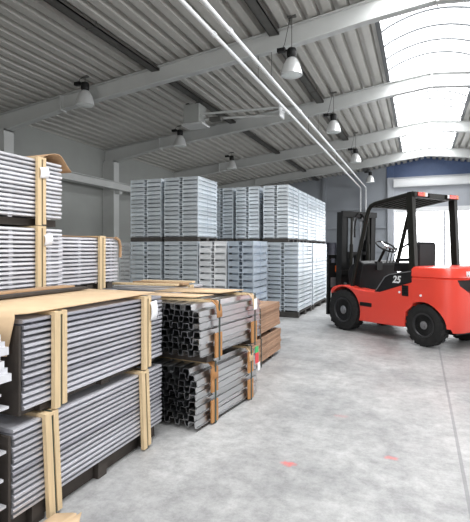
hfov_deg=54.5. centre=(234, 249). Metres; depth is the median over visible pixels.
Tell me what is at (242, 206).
tray
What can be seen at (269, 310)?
bundle
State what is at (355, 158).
lamp
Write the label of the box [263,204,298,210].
tray
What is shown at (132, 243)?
tray
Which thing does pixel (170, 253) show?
tray
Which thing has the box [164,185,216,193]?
tray
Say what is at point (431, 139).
window
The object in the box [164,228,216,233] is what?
tray
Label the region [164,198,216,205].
tray
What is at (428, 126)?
beam
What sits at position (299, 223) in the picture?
tray
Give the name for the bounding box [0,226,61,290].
bundle
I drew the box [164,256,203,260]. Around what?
tray
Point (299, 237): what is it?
tray
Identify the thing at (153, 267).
tray
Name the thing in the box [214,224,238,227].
tray
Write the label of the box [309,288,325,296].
tray
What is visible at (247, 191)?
tray
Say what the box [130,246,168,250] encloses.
tray
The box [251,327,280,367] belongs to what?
bundle
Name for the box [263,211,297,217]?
tray
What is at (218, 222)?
tray
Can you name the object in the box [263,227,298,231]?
tray
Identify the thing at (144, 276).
tray
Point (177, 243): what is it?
tray
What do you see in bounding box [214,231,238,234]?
tray
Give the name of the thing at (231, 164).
lamp
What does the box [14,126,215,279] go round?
wall
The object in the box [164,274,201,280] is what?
tray
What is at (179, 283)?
plank
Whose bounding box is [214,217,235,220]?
tray
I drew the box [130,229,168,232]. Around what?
tray
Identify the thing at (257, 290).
tray
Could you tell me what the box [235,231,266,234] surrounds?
tray
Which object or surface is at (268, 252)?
tray
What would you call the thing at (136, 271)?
tray
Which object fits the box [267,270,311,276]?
tray
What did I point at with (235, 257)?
tray
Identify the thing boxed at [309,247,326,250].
tray
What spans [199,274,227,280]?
tray
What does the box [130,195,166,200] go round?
tray
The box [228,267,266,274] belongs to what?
tray
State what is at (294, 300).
tray
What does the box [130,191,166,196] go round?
tray
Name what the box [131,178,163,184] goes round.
tray
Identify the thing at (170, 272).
tray
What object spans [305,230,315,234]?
tray
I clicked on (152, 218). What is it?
tray
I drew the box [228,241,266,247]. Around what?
tray
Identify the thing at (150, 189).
tray
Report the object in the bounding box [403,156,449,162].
ceiling
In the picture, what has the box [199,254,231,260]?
tray
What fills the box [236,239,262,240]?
pallet
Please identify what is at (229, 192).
tray
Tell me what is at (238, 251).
tray
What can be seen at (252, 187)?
tray
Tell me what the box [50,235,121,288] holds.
bundle
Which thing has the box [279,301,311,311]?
tray
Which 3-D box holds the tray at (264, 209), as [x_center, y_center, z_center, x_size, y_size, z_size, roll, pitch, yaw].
[1.013,-0.842,9.967,0.550,0.079,0.870,0,0,22]
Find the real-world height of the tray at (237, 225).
0.079 m
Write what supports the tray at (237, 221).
on the tray at (237, 225)
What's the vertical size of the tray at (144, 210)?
0.079 m
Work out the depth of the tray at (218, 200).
10.02 m
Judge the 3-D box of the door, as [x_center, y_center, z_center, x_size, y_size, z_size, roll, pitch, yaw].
[10.947,-1.310,25.365,4.040,5.420,0.480,0,0,22]
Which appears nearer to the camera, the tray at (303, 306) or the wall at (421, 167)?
the tray at (303, 306)
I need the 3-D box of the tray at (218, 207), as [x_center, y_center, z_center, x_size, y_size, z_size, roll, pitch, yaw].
[-0.137,-0.922,10.438,0.560,0.079,0.870,0,0,22]
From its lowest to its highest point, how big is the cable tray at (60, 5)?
0.120 m
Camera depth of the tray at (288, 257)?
9.57 m
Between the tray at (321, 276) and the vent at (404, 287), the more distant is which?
the tray at (321, 276)
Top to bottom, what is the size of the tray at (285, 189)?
0.079 m
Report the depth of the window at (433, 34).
11.20 m
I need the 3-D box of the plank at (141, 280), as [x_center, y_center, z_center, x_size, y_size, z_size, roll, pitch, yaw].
[-0.832,0.388,5.659,0.700,0.022,0.090,0,0,19]
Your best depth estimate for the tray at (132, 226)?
8.82 m
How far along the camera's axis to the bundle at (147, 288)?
5.17 m
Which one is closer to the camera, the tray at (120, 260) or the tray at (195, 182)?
the tray at (195, 182)
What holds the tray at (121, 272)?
on the tray at (128, 277)
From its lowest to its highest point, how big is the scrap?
0.050 m
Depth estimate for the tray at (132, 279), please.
8.87 m
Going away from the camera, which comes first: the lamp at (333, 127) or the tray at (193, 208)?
the tray at (193, 208)
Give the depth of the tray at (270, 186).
9.63 m
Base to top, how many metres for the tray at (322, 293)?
0.089 m
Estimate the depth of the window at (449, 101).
15.65 m
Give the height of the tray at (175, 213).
0.079 m
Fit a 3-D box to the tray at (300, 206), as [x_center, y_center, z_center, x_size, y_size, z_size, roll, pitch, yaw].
[1.357,-1.001,10.804,0.550,0.079,0.810,0,0,22]
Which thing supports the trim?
attached to the wall at (342, 191)
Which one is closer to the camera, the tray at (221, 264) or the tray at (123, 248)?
the tray at (221, 264)
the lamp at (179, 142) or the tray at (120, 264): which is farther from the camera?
the lamp at (179, 142)
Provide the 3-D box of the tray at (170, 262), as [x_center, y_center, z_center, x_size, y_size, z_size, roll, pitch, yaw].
[-0.851,0.245,8.898,0.720,0.089,0.860,0,0,22]
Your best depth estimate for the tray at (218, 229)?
10.02 m
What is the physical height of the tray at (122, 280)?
0.089 m
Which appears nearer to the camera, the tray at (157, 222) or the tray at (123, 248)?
the tray at (157, 222)
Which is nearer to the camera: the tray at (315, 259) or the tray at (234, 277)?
the tray at (234, 277)
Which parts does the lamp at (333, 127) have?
hanger rod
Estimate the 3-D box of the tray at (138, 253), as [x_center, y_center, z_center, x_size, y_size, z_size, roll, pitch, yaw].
[-1.562,0.065,9.190,0.700,0.089,0.860,0,0,22]
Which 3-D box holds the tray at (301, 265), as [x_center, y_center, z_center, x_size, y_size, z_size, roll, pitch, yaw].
[1.228,0.335,10.098,0.690,0.089,1.260,0,0,22]
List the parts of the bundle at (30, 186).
panel, panel, panel, panel, panel, panel, panel, panel, panel, panel, panel, panel, panel, panel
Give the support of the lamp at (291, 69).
hanging from the ceiling at (44, 51)
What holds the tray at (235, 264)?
on the tray at (248, 271)
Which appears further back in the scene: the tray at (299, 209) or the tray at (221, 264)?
the tray at (299, 209)
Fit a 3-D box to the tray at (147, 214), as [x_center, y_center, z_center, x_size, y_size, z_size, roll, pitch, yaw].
[-1.562,-0.683,9.184,0.700,0.079,0.860,0,0,22]
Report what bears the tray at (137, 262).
on the tray at (153, 267)
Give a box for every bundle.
[0,151,70,226]
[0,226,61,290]
[0,295,161,416]
[0,334,11,411]
[0,363,161,521]
[0,449,5,510]
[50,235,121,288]
[108,284,202,292]
[151,343,259,428]
[158,292,260,362]
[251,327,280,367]
[257,301,279,338]
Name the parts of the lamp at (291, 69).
hanger rod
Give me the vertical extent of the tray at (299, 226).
0.079 m
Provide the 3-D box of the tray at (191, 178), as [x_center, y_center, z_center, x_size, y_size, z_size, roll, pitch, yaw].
[-0.846,-1.320,8.899,0.720,0.079,0.860,0,0,22]
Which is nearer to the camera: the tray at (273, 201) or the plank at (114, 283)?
the plank at (114, 283)
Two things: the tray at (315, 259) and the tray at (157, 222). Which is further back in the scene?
the tray at (315, 259)
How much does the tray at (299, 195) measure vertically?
0.079 m
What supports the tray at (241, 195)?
on the tray at (256, 198)
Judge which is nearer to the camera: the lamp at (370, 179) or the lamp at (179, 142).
the lamp at (179, 142)
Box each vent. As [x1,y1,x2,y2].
[181,121,209,129]
[402,285,407,295]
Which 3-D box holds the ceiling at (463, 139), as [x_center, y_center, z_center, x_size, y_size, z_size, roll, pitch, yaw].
[10.197,-4.407,7.624,10.240,1.314,34.200,0,0,22]
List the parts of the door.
pane, pane, frame, pane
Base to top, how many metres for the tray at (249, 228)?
0.079 m
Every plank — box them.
[0,285,74,294]
[0,286,87,298]
[112,282,178,285]
[133,281,188,284]
[141,280,194,282]
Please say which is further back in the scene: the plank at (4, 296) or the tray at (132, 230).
the tray at (132, 230)
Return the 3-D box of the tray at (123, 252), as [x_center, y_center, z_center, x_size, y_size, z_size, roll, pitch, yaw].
[-2.079,0.065,10.291,0.610,0.089,0.910,0,0,22]
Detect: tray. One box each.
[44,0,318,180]
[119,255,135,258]
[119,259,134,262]
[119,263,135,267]
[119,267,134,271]
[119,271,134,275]
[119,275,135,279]
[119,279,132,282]
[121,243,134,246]
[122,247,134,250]
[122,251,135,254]
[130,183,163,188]
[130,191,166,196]
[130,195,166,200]
[130,199,163,204]
[130,204,167,208]
[130,212,168,216]
[130,216,166,220]
[130,220,165,224]
[130,225,168,228]
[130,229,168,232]
[130,233,168,236]
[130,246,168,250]
[130,256,168,260]
[130,260,168,264]
[130,265,163,269]
[130,269,168,274]
[130,278,168,281]
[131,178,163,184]
[131,187,167,192]
[131,208,168,212]
[131,242,168,245]
[131,251,168,255]
[131,274,167,278]
[164,176,216,185]
[164,180,216,189]
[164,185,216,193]
[164,189,216,197]
[164,193,216,201]
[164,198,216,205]
[164,202,216,209]
[164,206,216,213]
[164,211,216,217]
[164,215,216,221]
[164,219,216,225]
[164,224,216,229]
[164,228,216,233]
[164,232,216,237]
[164,241,199,245]
[164,246,203,250]
[164,251,203,255]
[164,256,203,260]
[164,260,203,265]
[164,265,203,270]
[164,270,203,275]
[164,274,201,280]
[165,279,203,283]
[199,241,231,247]
[199,248,231,253]
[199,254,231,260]
[199,261,231,267]
[199,267,231,274]
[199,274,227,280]
[199,280,231,287]
[203,286,231,288]
[214,199,235,202]
[214,202,238,205]
[214,206,235,209]
[214,210,237,213]
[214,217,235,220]
[214,221,238,224]
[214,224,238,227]
[214,228,235,231]
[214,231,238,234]
[214,235,238,238]
[215,188,235,191]
[217,191,237,195]
[217,195,235,198]
[217,213,238,216]
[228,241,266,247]
[228,248,266,254]
[228,254,266,260]
[228,261,266,267]
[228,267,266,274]
[228,273,266,281]
[228,279,266,288]
[228,286,266,293]
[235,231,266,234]
[236,186,265,190]
[236,190,262,194]
[236,194,262,198]
[236,197,264,201]
[236,201,265,205]
[236,205,262,208]
[236,209,264,212]
[236,212,265,216]
[236,216,266,219]
[236,220,262,223]
[236,224,265,227]
[236,227,266,230]
[236,235,262,238]
[244,0,368,171]
[256,292,266,299]
[263,185,298,192]
[263,188,298,195]
[263,192,297,199]
[263,196,298,203]
[263,200,298,206]
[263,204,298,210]
[263,208,297,213]
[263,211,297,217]
[263,215,298,220]
[263,219,298,224]
[263,223,298,228]
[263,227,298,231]
[263,231,297,235]
[263,234,297,238]
[267,242,311,246]
[267,247,311,250]
[267,251,311,254]
[267,255,311,259]
[267,259,311,263]
[267,263,311,267]
[267,266,311,272]
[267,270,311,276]
[267,274,311,281]
[267,278,311,285]
[267,282,311,289]
[267,286,311,294]
[267,290,311,298]
[267,294,311,302]
[279,297,311,307]
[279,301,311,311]
[296,204,306,209]
[296,211,307,216]
[296,222,306,226]
[296,236,306,239]
[298,194,306,199]
[298,197,306,203]
[298,208,307,212]
[298,225,307,229]
[298,232,307,236]
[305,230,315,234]
[309,243,325,246]
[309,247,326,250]
[309,251,325,254]
[309,258,325,261]
[309,261,325,265]
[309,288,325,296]
[310,268,325,273]
[310,274,326,281]
[310,278,325,284]
[310,284,326,292]
[310,291,325,300]
[312,254,325,258]
[312,264,325,269]
[312,271,325,277]
[312,281,325,288]
[312,295,325,304]
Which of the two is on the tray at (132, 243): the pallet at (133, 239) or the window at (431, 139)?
the pallet at (133, 239)
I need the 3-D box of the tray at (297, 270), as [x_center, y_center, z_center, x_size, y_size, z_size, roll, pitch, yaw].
[1.230,0.425,10.090,0.690,0.089,1.260,0,0,22]
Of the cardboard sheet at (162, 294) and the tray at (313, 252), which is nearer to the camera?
the cardboard sheet at (162, 294)
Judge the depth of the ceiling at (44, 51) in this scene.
11.60 m
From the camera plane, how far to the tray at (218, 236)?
10.03 m
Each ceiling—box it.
[0,0,403,186]
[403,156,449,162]
[449,101,469,161]
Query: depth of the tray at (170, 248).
8.52 m
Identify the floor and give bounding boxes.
[39,276,469,521]
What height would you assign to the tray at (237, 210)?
0.079 m
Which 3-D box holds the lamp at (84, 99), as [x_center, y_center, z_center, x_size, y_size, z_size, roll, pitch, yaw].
[-3.622,-3.802,10.915,0.515,0.713,0.430,0,0,22]
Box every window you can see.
[375,2,469,81]
[390,62,469,126]
[398,113,462,151]
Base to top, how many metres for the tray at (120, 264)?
0.089 m
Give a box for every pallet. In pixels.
[131,237,163,241]
[164,237,216,241]
[217,239,235,240]
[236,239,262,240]
[263,238,297,241]
[279,305,311,317]
[312,298,325,309]
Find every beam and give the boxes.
[0,0,469,153]
[59,171,133,193]
[103,71,469,285]
[173,120,469,177]
[217,147,469,187]
[322,178,393,251]
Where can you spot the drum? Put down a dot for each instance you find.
(331, 247)
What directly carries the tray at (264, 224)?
on the tray at (264, 228)
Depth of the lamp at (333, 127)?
13.55 m
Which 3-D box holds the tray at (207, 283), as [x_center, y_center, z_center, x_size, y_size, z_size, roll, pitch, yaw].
[-0.275,0.621,8.579,0.550,0.119,0.710,0,0,22]
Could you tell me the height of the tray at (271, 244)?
0.089 m
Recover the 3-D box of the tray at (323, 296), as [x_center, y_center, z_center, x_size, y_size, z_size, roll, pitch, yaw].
[1.819,1.235,11.553,0.690,0.089,1.630,0,0,22]
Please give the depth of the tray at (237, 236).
9.84 m
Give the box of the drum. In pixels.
[326,242,335,257]
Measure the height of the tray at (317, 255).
0.089 m
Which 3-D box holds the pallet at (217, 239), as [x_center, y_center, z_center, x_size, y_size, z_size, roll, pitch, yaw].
[-0.138,-0.203,10.439,0.550,0.085,0.860,0,0,22]
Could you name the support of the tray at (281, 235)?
on the pallet at (264, 239)
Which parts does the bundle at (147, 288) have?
panel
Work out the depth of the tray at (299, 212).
10.63 m
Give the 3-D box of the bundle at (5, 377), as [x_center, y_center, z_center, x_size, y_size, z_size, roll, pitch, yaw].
[-1.657,0.588,1.671,0.753,0.454,1.350,0,0,22]
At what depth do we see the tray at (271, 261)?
9.61 m
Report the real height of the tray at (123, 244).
0.089 m
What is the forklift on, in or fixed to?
on the floor
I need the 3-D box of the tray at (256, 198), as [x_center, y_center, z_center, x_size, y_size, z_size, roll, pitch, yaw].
[0.426,-1.081,10.208,0.540,0.079,0.870,0,0,22]
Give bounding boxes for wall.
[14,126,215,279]
[284,164,391,263]
[387,157,469,177]
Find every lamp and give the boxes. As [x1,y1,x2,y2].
[74,75,93,107]
[171,125,185,147]
[225,152,236,168]
[277,14,301,78]
[323,92,340,133]
[348,132,360,162]
[364,169,374,182]
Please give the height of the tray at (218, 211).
0.079 m
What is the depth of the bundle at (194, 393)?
3.68 m
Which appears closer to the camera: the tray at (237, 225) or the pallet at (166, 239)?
the pallet at (166, 239)
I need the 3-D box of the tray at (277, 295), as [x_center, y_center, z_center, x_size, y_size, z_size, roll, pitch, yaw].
[1.228,0.965,10.099,0.690,0.089,1.260,0,0,22]
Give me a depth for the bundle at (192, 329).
3.68 m
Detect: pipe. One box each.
[178,0,360,211]
[200,0,366,211]
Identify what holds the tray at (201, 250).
on the tray at (207, 257)
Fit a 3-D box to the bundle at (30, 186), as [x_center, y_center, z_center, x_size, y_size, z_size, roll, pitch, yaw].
[-2.204,-0.512,3.549,1.055,0.625,1.542,0,0,22]
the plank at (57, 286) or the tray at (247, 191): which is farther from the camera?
the tray at (247, 191)
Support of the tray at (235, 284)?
on the tray at (257, 290)
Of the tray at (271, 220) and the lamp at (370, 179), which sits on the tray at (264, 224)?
the tray at (271, 220)
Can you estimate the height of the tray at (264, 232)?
0.079 m
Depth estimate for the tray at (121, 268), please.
9.93 m
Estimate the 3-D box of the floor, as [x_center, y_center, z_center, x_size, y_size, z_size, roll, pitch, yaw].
[4.379,1.475,9.986,23.000,0.150,34.200,0,0,22]
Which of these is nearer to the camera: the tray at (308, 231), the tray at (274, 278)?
the tray at (274, 278)
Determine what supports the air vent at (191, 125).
on the heater unit
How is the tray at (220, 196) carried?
on the tray at (218, 200)
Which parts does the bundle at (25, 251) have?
panel, panel, panel, panel, panel, panel, panel, panel, panel, panel, panel, panel, panel, panel, panel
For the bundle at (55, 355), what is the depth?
2.58 m
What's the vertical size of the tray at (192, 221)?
0.079 m
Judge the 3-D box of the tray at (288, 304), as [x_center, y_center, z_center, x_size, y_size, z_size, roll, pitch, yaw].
[1.225,1.145,10.093,0.690,0.089,1.260,0,0,22]
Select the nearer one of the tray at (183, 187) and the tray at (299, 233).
the tray at (183, 187)
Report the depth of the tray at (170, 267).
8.56 m
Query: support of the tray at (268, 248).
on the tray at (268, 252)
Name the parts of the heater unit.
casing, plate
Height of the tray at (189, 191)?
0.079 m
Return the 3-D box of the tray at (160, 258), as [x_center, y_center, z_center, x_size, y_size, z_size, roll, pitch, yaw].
[-1.566,0.155,9.184,0.700,0.089,0.860,0,0,22]
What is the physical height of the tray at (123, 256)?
0.089 m
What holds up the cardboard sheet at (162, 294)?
on the bundle at (192, 329)
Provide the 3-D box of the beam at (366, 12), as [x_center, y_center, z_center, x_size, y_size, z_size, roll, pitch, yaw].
[3.777,-1.810,8.504,22.600,6.420,0.320,0,0,22]
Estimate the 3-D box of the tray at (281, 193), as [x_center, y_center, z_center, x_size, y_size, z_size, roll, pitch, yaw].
[1.014,-1.161,9.965,0.550,0.079,0.870,0,0,22]
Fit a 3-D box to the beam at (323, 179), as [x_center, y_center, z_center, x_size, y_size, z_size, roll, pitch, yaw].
[4.677,-1.485,28.024,9.580,5.770,0.150,0,0,22]
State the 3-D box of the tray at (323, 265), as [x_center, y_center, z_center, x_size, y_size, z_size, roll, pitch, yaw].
[1.817,0.425,11.550,0.690,0.089,1.630,0,0,22]
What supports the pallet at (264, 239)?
on the tray at (271, 244)
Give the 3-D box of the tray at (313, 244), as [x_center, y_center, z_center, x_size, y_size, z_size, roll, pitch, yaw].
[1.820,-0.115,11.553,0.690,0.089,1.630,0,0,22]
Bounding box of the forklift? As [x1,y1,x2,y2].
[326,191,469,346]
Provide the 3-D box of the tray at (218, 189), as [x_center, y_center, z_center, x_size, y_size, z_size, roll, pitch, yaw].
[-0.137,-1.320,10.433,0.560,0.079,0.870,0,0,22]
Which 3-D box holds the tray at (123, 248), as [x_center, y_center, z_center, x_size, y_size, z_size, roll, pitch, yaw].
[-2.079,-0.025,10.287,0.610,0.089,0.910,0,0,22]
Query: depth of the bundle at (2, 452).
2.11 m
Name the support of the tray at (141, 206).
on the tray at (144, 210)
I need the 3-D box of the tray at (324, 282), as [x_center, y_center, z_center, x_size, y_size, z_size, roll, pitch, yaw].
[1.821,0.875,11.553,0.690,0.089,1.630,0,0,22]
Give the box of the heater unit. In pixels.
[181,99,285,129]
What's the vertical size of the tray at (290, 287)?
0.089 m
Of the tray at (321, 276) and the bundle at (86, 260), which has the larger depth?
the tray at (321, 276)
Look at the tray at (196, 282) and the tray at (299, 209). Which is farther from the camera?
the tray at (299, 209)
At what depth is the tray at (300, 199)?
10.65 m
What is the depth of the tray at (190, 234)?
8.57 m
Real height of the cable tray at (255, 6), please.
0.120 m
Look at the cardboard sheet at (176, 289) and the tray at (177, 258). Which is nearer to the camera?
the cardboard sheet at (176, 289)
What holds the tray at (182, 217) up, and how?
on the tray at (192, 221)
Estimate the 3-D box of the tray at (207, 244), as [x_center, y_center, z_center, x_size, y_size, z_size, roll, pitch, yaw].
[-0.267,-0.099,8.585,0.550,0.119,0.710,0,0,22]
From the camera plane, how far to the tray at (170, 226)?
8.58 m
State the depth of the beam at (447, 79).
14.83 m
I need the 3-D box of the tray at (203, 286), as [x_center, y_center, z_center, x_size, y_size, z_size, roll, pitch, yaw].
[-0.273,0.741,8.577,0.550,0.119,0.710,0,0,22]
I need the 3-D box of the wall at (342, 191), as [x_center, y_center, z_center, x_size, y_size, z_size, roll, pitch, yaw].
[10.775,-1.788,25.737,22.600,6.377,0.200,0,0,22]
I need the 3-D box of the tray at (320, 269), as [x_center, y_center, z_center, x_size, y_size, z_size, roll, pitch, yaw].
[1.820,0.515,11.551,0.690,0.089,1.630,0,0,22]
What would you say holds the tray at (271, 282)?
on the tray at (290, 287)
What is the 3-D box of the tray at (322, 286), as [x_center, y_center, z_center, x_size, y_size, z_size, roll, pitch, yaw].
[1.822,0.965,11.556,0.690,0.089,1.630,0,0,22]
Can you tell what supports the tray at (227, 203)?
on the tray at (218, 207)
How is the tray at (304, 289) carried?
on the tray at (277, 295)
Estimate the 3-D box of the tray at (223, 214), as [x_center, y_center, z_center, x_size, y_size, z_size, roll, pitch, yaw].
[-0.137,-0.762,10.437,0.560,0.079,0.870,0,0,22]
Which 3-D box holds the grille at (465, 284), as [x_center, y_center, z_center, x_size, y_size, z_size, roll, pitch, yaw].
[3.336,0.512,6.607,0.760,0.195,0.070,0,0,-30]
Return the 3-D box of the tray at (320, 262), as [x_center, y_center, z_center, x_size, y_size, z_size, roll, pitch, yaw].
[1.820,0.335,11.556,0.690,0.089,1.630,0,0,22]
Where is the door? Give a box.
[393,175,469,265]
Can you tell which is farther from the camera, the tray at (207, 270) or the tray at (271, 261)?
the tray at (271, 261)
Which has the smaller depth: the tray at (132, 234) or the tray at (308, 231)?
the tray at (132, 234)
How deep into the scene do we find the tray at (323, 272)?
11.36 m
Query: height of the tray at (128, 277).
0.089 m
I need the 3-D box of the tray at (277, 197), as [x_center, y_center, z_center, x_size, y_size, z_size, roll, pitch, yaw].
[1.015,-1.081,9.966,0.550,0.079,0.870,0,0,22]
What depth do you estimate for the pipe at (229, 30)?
9.41 m
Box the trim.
[388,173,469,259]
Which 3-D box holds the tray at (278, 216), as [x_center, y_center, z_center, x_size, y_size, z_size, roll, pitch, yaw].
[1.015,-0.683,9.967,0.550,0.079,0.870,0,0,22]
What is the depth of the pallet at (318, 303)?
11.41 m
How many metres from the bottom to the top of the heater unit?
0.736 m
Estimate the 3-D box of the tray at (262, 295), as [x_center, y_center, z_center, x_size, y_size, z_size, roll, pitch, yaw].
[0.244,0.861,8.407,0.490,0.119,0.780,0,0,22]
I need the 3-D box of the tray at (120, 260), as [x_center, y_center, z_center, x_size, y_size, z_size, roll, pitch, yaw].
[-2.084,0.245,10.286,0.610,0.089,0.910,0,0,22]
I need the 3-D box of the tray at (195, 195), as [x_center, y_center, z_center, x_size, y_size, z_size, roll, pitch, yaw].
[-0.846,-1.001,8.898,0.720,0.079,0.860,0,0,22]
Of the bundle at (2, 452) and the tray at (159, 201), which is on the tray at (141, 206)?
the tray at (159, 201)
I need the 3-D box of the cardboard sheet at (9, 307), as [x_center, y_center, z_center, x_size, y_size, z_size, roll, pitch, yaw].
[-1.241,0.443,2.977,0.940,0.267,1.337,0,0,22]
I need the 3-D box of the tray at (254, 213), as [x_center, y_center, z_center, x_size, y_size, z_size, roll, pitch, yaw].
[0.432,-0.762,10.211,0.540,0.079,0.870,0,0,22]
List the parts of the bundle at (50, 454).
panel, panel, panel, panel, panel, panel, panel, panel, panel, panel, panel, panel, panel, panel, panel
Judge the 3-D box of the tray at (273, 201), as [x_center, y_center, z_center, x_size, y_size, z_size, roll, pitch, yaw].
[1.017,-1.001,9.967,0.550,0.079,0.870,0,0,22]
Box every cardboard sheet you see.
[0,289,154,356]
[145,292,213,297]
[154,287,241,292]
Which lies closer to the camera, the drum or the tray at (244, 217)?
the tray at (244, 217)
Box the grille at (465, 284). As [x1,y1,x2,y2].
[458,280,469,291]
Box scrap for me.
[43,512,81,521]
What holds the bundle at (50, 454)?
on the floor
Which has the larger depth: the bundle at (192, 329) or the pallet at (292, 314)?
the pallet at (292, 314)
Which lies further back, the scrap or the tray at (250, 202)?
the tray at (250, 202)
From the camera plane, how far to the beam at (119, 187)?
15.60 m
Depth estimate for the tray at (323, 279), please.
11.30 m
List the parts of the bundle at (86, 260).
panel, panel, panel, panel, panel, panel, panel, panel, panel, panel, panel, panel, panel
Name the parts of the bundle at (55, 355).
panel, panel, panel, panel, panel, panel, panel, panel, panel, panel, panel, panel, panel, panel, panel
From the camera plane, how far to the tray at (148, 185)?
8.78 m
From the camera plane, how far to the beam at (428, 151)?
23.55 m
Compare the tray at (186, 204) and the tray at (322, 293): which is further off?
the tray at (322, 293)

